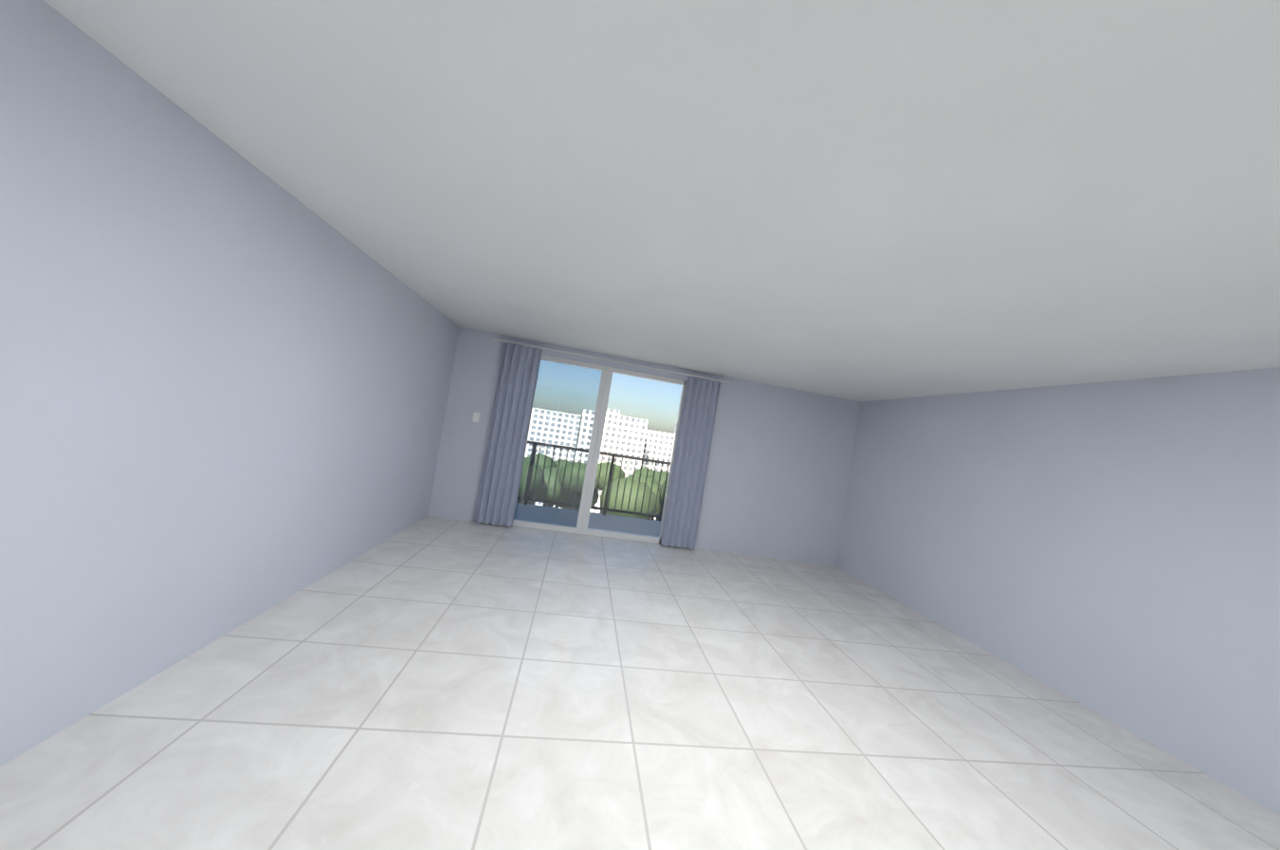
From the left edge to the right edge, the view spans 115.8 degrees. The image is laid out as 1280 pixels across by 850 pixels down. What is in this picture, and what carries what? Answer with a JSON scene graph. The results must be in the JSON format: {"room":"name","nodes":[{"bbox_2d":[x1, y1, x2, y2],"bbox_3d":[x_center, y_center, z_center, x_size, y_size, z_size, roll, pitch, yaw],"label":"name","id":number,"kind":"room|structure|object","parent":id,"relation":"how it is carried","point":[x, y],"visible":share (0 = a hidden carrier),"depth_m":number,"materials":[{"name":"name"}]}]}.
{"room":"empty apartment room","nodes":[
{"label":"empty apartment room","id":0,"kind":"room"},
{"bbox_2d":[0,0,462,766],"bbox_3d":[-2.029,-0.077,1.622,0.100,2.450,7.200,9,-1,-8],"label":"wall","id":1,"kind":"structure","parent":0,"point":[236,390],"depth_m":1.66,"materials":[{"name":"paint"}]},
{"bbox_2d":[0,515,1279,849],"bbox_3d":[0.606,1.639,1.621,5.800,0.100,7.840,9,-1,-8],"label":"floor","id":2,"kind":"structure","parent":0,"point":[434,683],"depth_m":1.99,"materials":[{"name":"tile"}]},
{"bbox_2d":[428,327,860,565],"bbox_3d":[0.263,0.372,5.503,5.550,2.450,0.150,9,-1,-8],"label":"wall","id":3,"kind":"structure","parent":0,"point":[777,472],"depth_m":5.60,"materials":[{"name":"paint"}]},
{"bbox_2d":[472,411,480,421],"bbox_3d":[-2.072,-0.098,5.089,0.080,0.120,0.019,9,-1,-8],"label":"light switch","id":4,"kind":"object","parent":3,"relation":"attached to","point":[476,417],"visible":1,"depth_m":5.08,"materials":[{"name":"white plastic"}]},
{"bbox_2d":[512,354,686,543],"bbox_3d":[-0.524,0.344,5.388,2.070,2.250,0.080,9,-1,-8],"label":"sliding door","id":5,"kind":"structure","parent":3,"relation":"in","point":[592,465],"depth_m":5.35,"materials":[{"name":"white"}]},
{"bbox_2d":[513,359,682,535],"bbox_3d":[-0.524,0.339,5.391,1.950,2.120,0.026,9,-1,-8],"label":"window panel","id":6,"kind":"object","parent":5,"relation":"attached to","point":[548,483],"visible":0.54,"depth_m":5.33,"materials":[{"name":"clear glass"}]},
{"bbox_2d":[493,337,730,383],"bbox_3d":[-0.309,-0.829,5.293,3.130,0.024,0.101,9,-1,-8],"label":"curtain rod","id":7,"kind":"object","parent":3,"relation":"attached to","point":[525,344],"visible":1,"depth_m":5.24,"materials":[{"name":"white metal"}]},
{"bbox_2d":[474,342,542,526],"bbox_3d":[-1.660,0.120,5.068,0.470,2.280,0.086,9,-1,-8],"label":"curtain","id":8,"kind":"object","parent":7,"relation":"hanging from","point":[507,435],"visible":0.98,"depth_m":5.07,"materials":[{"name":"blue fabric"}]},
{"bbox_2d":[660,376,720,548],"bbox_3d":[0.686,0.504,5.397,0.470,2.280,0.086,9,-1,-8],"label":"curtain","id":9,"kind":"object","parent":7,"relation":"hanging from","point":[687,482],"visible":0.94,"depth_m":5.40,"materials":[{"name":"blue fabric"}]},
{"bbox_2d":[43,0,1279,401],"bbox_3d":[1.004,-0.819,1.651,5.600,0.080,7.680,9,-1,-8],"label":"ceiling","id":10,"kind":"structure","parent":0,"point":[868,199],"depth_m":1.38,"materials":[{"name":"paint"}]},
{"bbox_2d":[834,366,1279,815],"bbox_3d":[3.595,0.836,2.032,0.100,2.450,7.950,9,-1,-8],"label":"wall","id":11,"kind":"structure","parent":0,"point":[1116,543],"depth_m":2.92,"materials":[{"name":"paint"}]},
{"label":"outside","id":12,"kind":"structure","parent":0,"visible":0},
{"bbox_2d":[514,502,660,536],"bbox_3d":[-0.637,1.593,6.162,5.000,0.180,1.400,9,-1,-8],"label":"balcony slab","id":13,"kind":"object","parent":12,"point":[635,522],"depth_m":6.28,"materials":[{"name":"grey concrete"}]},
{"bbox_2d":[517,439,670,517],"bbox_3d":[-0.623,0.985,6.769,5.050,1.050,0.050,9,-1,-8],"label":"railing","id":14,"kind":"object","parent":13,"relation":"on","point":[610,479],"depth_m":6.76,"materials":[{"name":"grey metal"}]},
{"bbox_3d":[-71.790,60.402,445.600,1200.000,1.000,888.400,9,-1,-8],"label":"ground","id":15,"kind":"structure","parent":12,"visible":0},
{"bbox_2d":[524,407,581,508],"bbox_3d":[-73.949,20.387,241.457,67.000,69.000,52.000,9,-1,-8],"label":"building","id":16,"kind":"structure","parent":15,"relation":"on","point":[573,440],"depth_m":220.94,"materials":[{"name":"white concrete"}]},
{"bbox_2d":[516,453,668,521],"bbox_3d":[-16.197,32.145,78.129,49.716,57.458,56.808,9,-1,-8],"label":"trees","id":17,"kind":"object","parent":15,"relation":"on","point":[628,491],"depth_m":58.03,"materials":[{"name":"green plant"}]},
{"bbox_2d":[574,408,675,518],"bbox_3d":[1.591,31.128,222.766,77.000,71.000,50.000,9,-1,-8],"label":"building","id":18,"kind":"structure","parent":15,"relation":"on","point":[624,442],"depth_m":196.56,"materials":[{"name":"white concrete"}]}
]}

